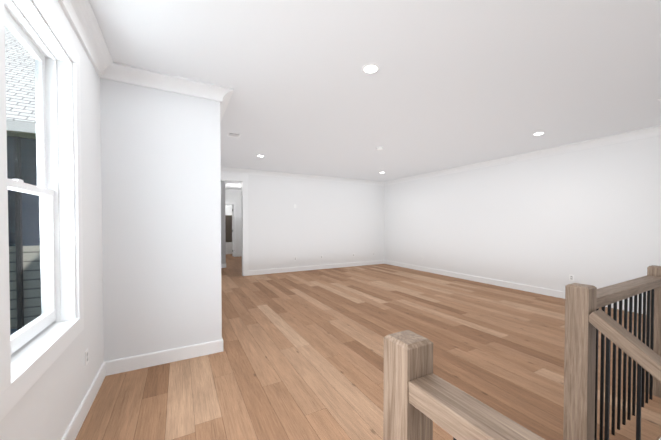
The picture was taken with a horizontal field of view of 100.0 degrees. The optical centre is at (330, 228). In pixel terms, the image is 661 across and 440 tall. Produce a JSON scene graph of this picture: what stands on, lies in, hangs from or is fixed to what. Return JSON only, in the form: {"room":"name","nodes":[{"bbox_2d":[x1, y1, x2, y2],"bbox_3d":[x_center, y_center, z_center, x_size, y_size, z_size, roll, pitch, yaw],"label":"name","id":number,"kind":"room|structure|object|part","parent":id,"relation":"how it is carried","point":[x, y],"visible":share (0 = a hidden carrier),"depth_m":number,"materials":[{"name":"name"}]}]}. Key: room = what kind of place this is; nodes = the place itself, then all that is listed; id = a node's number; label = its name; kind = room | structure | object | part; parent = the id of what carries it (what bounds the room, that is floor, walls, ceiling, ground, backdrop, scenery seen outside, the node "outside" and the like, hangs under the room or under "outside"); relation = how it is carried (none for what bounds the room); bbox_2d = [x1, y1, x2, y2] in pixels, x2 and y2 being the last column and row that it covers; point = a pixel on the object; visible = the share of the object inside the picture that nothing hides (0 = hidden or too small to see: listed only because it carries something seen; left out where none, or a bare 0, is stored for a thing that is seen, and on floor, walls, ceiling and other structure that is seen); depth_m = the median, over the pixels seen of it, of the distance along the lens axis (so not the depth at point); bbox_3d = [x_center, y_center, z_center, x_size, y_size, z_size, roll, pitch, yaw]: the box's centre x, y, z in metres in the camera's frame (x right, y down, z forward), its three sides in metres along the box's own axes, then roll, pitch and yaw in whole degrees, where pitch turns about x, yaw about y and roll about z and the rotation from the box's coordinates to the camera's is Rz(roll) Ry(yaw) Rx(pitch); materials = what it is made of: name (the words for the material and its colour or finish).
{"room":"empty living room","nodes":[
{"label":"empty living room","id":0,"kind":"room"},
{"bbox_2d":[0,0,103,439],"bbox_3d":[-0.704,1.509,-0.257,0.180,6.100,6.945,-1,1,-29],"label":"wall","id":1,"kind":"structure","parent":0,"point":[90,337],"depth_m":2.19,"materials":[{"name":"white paint"}]},
{"bbox_2d":[0,0,83,420],"bbox_3d":[-1.697,-0.251,1.554,0.200,2.062,1.139,-1,1,-29],"label":"window","id":2,"kind":"structure","parent":1,"relation":"in","point":[36,29],"depth_m":1.87,"materials":[{"name":"white paint"}]},
{"bbox_3d":[-1.369,-0.252,1.140,0.020,1.852,0.098,-1,1,-29],"label":"casing","id":3,"kind":"part","parent":2,"relation":"part of","materials":[{"name":"white paint"}]},
{"bbox_3d":[-1.765,-1.147,1.502,0.035,0.050,0.823,-1,1,-29],"label":"rail","id":4,"kind":"part","parent":2,"relation":"part of","materials":[{"name":"white paint"}]},
{"bbox_3d":[-1.765,-0.688,1.509,0.006,0.877,0.833,-1,1,-29],"label":"glass","id":5,"kind":"part","parent":2,"relation":"part of","materials":[{"name":"clear glass"}]},
{"bbox_3d":[-1.730,-0.235,1.536,0.035,0.040,0.823,-1,1,-29],"label":"rail","id":6,"kind":"part","parent":2,"relation":"part of","materials":[{"name":"white paint"}]},
{"bbox_3d":[-1.730,0.180,1.542,0.006,0.800,0.833,-1,1,-29],"label":"glass","id":7,"kind":"part","parent":2,"relation":"part of","materials":[{"name":"clear glass"}]},
{"bbox_3d":[-1.618,0.723,1.612,0.020,0.112,1.139,-1,1,-29],"label":"casing","id":8,"kind":"part","parent":2,"relation":"part of","materials":[{"name":"white paint"}]},
{"bbox_2d":[52,60,60,321],"bbox_3d":[-1.923,-0.258,1.947,0.020,1.842,0.012,-1,1,-29],"label":"window frame","id":9,"kind":"object","parent":2,"relation":"attached to","point":[56,187],"visible":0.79,"depth_m":1.94,"materials":[{"name":"white paint"}]},
{"bbox_3d":[-1.868,-0.266,2.053,0.020,1.852,0.098,-1,1,-29],"label":"casing","id":10,"kind":"part","parent":2,"relation":"part of","materials":[{"name":"white paint"}]},
{"bbox_2d":[11,319,74,378],"bbox_3d":[-1.670,0.676,1.583,0.101,0.017,0.919,-1,1,-29],"label":"window sill","id":11,"kind":"structure","parent":1,"relation":"on","point":[23,358],"depth_m":1.56,"materials":[{"name":"white paint"}]},
{"bbox_2d":[61,361,106,439],"bbox_3d":[-0.593,1.439,-0.254,0.016,0.140,6.845,-1,1,-29],"label":"baseboard","id":12,"kind":"structure","parent":1,"relation":"attached to","point":[72,431],"depth_m":2.15,"materials":[{"name":"white paint"}]},
{"bbox_2d":[85,348,88,365],"bbox_3d":[-1.964,1.039,2.235,0.006,0.116,0.072,-1,1,-29],"label":"outlet","id":13,"kind":"object","parent":1,"relation":"attached to","point":[86,361],"visible":0.98,"depth_m":2.22,"materials":[{"name":"white plastic"}]},
{"bbox_2d":[58,0,117,80],"bbox_3d":[-0.544,-1.477,-0.274,0.129,0.129,6.845,-1,1,-29],"label":"crown molding","id":14,"kind":"structure","parent":1,"relation":"attached to","point":[82,19],"depth_m":2.19,"materials":[{"name":"white paint"}]},
{"bbox_2d":[100,78,221,360],"bbox_3d":[-3.367,-0.116,5.920,1.095,3.050,6.695,-1,1,-29],"label":"wall","id":15,"kind":"structure","parent":0,"point":[161,196],"depth_m":2.95,"materials":[{"name":"white paint"}]},
{"bbox_2d":[107,339,221,375],"bbox_3d":[-1.751,1.387,3.003,1.050,0.140,0.016,-1,1,-29],"label":"baseboard","id":16,"kind":"structure","parent":15,"relation":"attached to","point":[120,365],"depth_m":2.97,"materials":[{"name":"white paint"}]},
{"bbox_2d":[114,62,221,103],"bbox_3d":[-1.671,-1.528,2.936,0.930,0.129,0.129,-1,1,-29],"label":"crown molding","id":17,"kind":"structure","parent":15,"relation":"attached to","point":[128,74],"depth_m":2.92,"materials":[{"name":"white paint"}]},
{"bbox_2d":[220,86,233,121],"bbox_3d":[-2.286,-1.565,5.195,0.129,0.129,4.684,-1,1,-29],"label":"crown molding","id":18,"kind":"structure","parent":15,"relation":"attached to","point":[227,92],"depth_m":3.34,"materials":[{"name":"white paint"}]},
{"bbox_2d":[221,181,225,263],"bbox_3d":[-4.037,-0.170,9.288,0.960,3.050,0.140,-1,1,-29],"label":"wall","id":19,"kind":"structure","parent":0,"point":[223,247],"depth_m":9.42,"materials":[{"name":"grey paint"}]},
{"bbox_2d":[225,205,231,214],"bbox_3d":[-5.648,-0.249,14.174,1.980,3.050,0.140,-1,1,-29],"label":"wall","id":20,"kind":"structure","parent":0,"point":[228,209],"depth_m":14.30,"materials":[{"name":"white paint"}]},
{"bbox_2d":[225,215,231,241],"bbox_3d":[-5.609,0.037,14.106,1.700,1.380,0.025,-1,1,-29],"label":"tile panel","id":21,"kind":"object","parent":20,"relation":"attached to","point":[228,225],"depth_m":14.29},
{"bbox_2d":[225,189,241,253],"bbox_3d":[-4.498,-0.223,12.569,1.220,3.050,0.140,-1,1,-29],"label":"wall","id":22,"kind":"structure","parent":0,"point":[237,197],"depth_m":12.64,"materials":[{"name":"white paint"}]},
{"bbox_2d":[225,202,235,256],"bbox_3d":[-4.717,0.064,12.443,0.890,2.480,0.160,-1,1,-29],"label":"door frame","id":23,"kind":"structure","parent":22,"relation":"attached to","point":[234,225],"depth_m":12.56,"materials":[{"name":"white paint"}]},
{"bbox_2d":[232,205,232,255],"bbox_3d":[-4.506,0.108,13.017,0.035,2.350,0.680,0,1,-4],"label":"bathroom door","id":24,"kind":"structure","parent":22,"relation":"in","point":[232,231],"depth_m":12.68,"materials":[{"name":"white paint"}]},
{"bbox_2d":[248,174,384,270],"bbox_3d":[-0.206,-0.170,9.274,5.290,3.050,0.140,-1,1,-29],"label":"wall","id":25,"kind":"structure","parent":0,"point":[331,222],"depth_m":8.97,"materials":[{"name":"white paint"}]},
{"bbox_2d":[221,171,248,275],"bbox_3d":[-2.917,-0.093,7.782,1.220,2.945,0.200,-1,1,-29],"label":"door frame","id":26,"kind":"structure","parent":25,"relation":"attached to","point":[242,178],"depth_m":7.94,"materials":[{"name":"white paint"}]},
{"bbox_2d":[221,167,385,185],"bbox_3d":[-0.789,-1.623,8.779,6.195,0.129,0.129,-1,1,-29],"label":"crown molding","id":27,"kind":"structure","parent":25,"relation":"attached to","point":[251,172],"depth_m":8.68,"materials":[{"name":"white paint"}]},
{"bbox_2d":[248,260,383,275],"bbox_3d":[-0.191,1.286,9.217,4.980,0.140,0.016,-1,1,-29],"label":"baseboard","id":28,"kind":"structure","parent":25,"relation":"attached to","point":[303,268],"depth_m":8.98,"materials":[{"name":"white paint"}]},
{"bbox_2d":[75,254,653,439],"bbox_3d":[-1.139,1.518,8.501,7.815,0.300,14.470,-1,1,-29],"label":"floor","id":29,"kind":"structure","parent":0,"point":[300,356],"depth_m":3.00,"materials":[{"name":"brown wood"}]},
{"bbox_2d":[226,242,231,253],"bbox_3d":[-5.426,1.008,13.788,1.700,0.550,0.735,-1,1,-29],"label":"bathtub","id":30,"kind":"object","parent":29,"relation":"on","point":[228,247],"depth_m":13.62,"materials":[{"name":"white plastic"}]},
{"bbox_2d":[88,0,660,189],"bbox_3d":[-0.141,-1.711,6.561,7.755,0.120,18.740,-1,1,-29],"label":"ceiling","id":31,"kind":"structure","parent":0,"point":[451,84],"depth_m":2.82,"materials":[{"name":"white paint"}]},
{"bbox_2d":[227,132,240,137],"bbox_3d":[-1.678,-1.616,4.822,0.210,0.014,0.210,-1,1,-29],"label":"ceiling vent","id":32,"kind":"object","parent":31,"relation":"in","point":[231,134],"visible":1,"depth_m":4.79,"materials":[{"name":"white metal"}]},
{"bbox_2d":[362,64,379,73],"bbox_3d":[0.402,-1.587,2.768,0.176,0.007,0.176,-1,1,-29],"label":"recessed light","id":33,"kind":"object","parent":31,"relation":"in","point":[370,68],"visible":1,"depth_m":2.76,"materials":[{"name":"white paint"}]},
{"bbox_2d":[532,132,544,135],"bbox_3d":[3.574,-1.619,4.763,0.176,0.007,0.176,-1,1,-29],"label":"recessed light","id":34,"kind":"object","parent":31,"relation":"in","point":[538,133],"visible":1,"depth_m":4.74,"materials":[{"name":"white paint"}]},
{"bbox_2d":[384,135,660,305],"bbox_3d":[4.857,1.418,5.405,0.140,6.100,11.550,-1,1,-29],"label":"wall","id":35,"kind":"structure","parent":0,"point":[589,216],"depth_m":5.89,"materials":[{"name":"white paint"}]},
{"bbox_2d":[384,260,646,313],"bbox_3d":[3.829,1.320,7.122,0.016,0.140,7.550,-1,1,-29],"label":"baseboard","id":36,"kind":"structure","parent":35,"relation":"attached to","point":[542,291],"depth_m":6.78,"materials":[{"name":"white paint"}]},
{"bbox_2d":[382,125,660,185],"bbox_3d":[4.739,-1.566,5.293,0.129,0.129,11.550,-1,1,-29],"label":"crown molding","id":37,"kind":"structure","parent":35,"relation":"attached to","point":[656,130],"depth_m":5.67,"materials":[{"name":"white paint"}]},
{"bbox_2d":[609,396,660,439],"bbox_3d":[3.702,1.609,2.828,4.760,0.300,0.130,-1,1,-29],"label":"floor edge","id":38,"kind":"structure","parent":0,"point":[650,416],"depth_m":2.09,"materials":[{"name":"brown wood"}]},
{"bbox_2d":[647,424,660,439],"bbox_3d":[3.653,1.474,2.708,4.560,0.026,0.030,-1,1,-29],"label":"floor","id":39,"kind":"structure","parent":38,"relation":"attached to","point":[655,434],"depth_m":1.98,"materials":[{"name":"brown wood"}]},
{"label":"outside","id":40,"kind":"structure","parent":0,"visible":0},
{"bbox_3d":[-12.628,4.830,7.785,13.045,0.200,38.000,-1,1,-29],"label":"ground","id":41,"kind":"structure","parent":40,"visible":0},
{"bbox_2d":[5,26,40,334],"bbox_3d":[-13.257,-1.697,7.637,12.900,13.058,9.470,-1,1,-29],"label":"window glass","id":42,"kind":"object","parent":41,"relation":"on","point":[15,104],"depth_m":6.28,"materials":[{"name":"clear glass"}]},
{"bbox_3d":[1.774,2.912,-0.139,1.490,2.730,3.525,-1,1,-29],"label":"stair","id":43,"kind":"structure","parent":0,"visible":0},
{"bbox_2d":[383,330,640,439],"bbox_3d":[1.051,0.948,-0.524,0.112,1.130,3.422,-1,1,-29],"label":"stair railing","id":44,"kind":"object","parent":43,"relation":"on","point":[419,397],"depth_m":0.86,"materials":[{"name":"brown wood"}]},
{"bbox_3d":[1.050,0.522,-0.531,0.104,0.066,3.198,-1,1,-29],"label":"rail","id":45,"kind":"part","parent":44,"relation":"part of","materials":[{"name":"brown wood"}]},
{"bbox_2d":[564,265,660,392],"bbox_3d":[3.536,0.993,2.792,4.675,1.325,0.128,-1,1,-29],"label":"stair railing","id":46,"kind":"object","parent":43,"relation":"on","point":[575,349],"depth_m":1.68,"materials":[{"name":"brown wood"}]},
{"bbox_3d":[2.206,0.455,2.066,1.428,0.066,0.104,-1,1,-29],"label":"rail","id":47,"kind":"part","parent":46,"relation":"part of","materials":[{"name":"brown wood"}]},
{"bbox_2d":[583,285,660,416],"bbox_3d":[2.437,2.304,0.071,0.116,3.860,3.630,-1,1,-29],"label":"stair railing","id":48,"kind":"object","parent":43,"relation":"on","point":[647,357],"depth_m":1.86,"materials":[{"name":"brown wood"}]}
]}

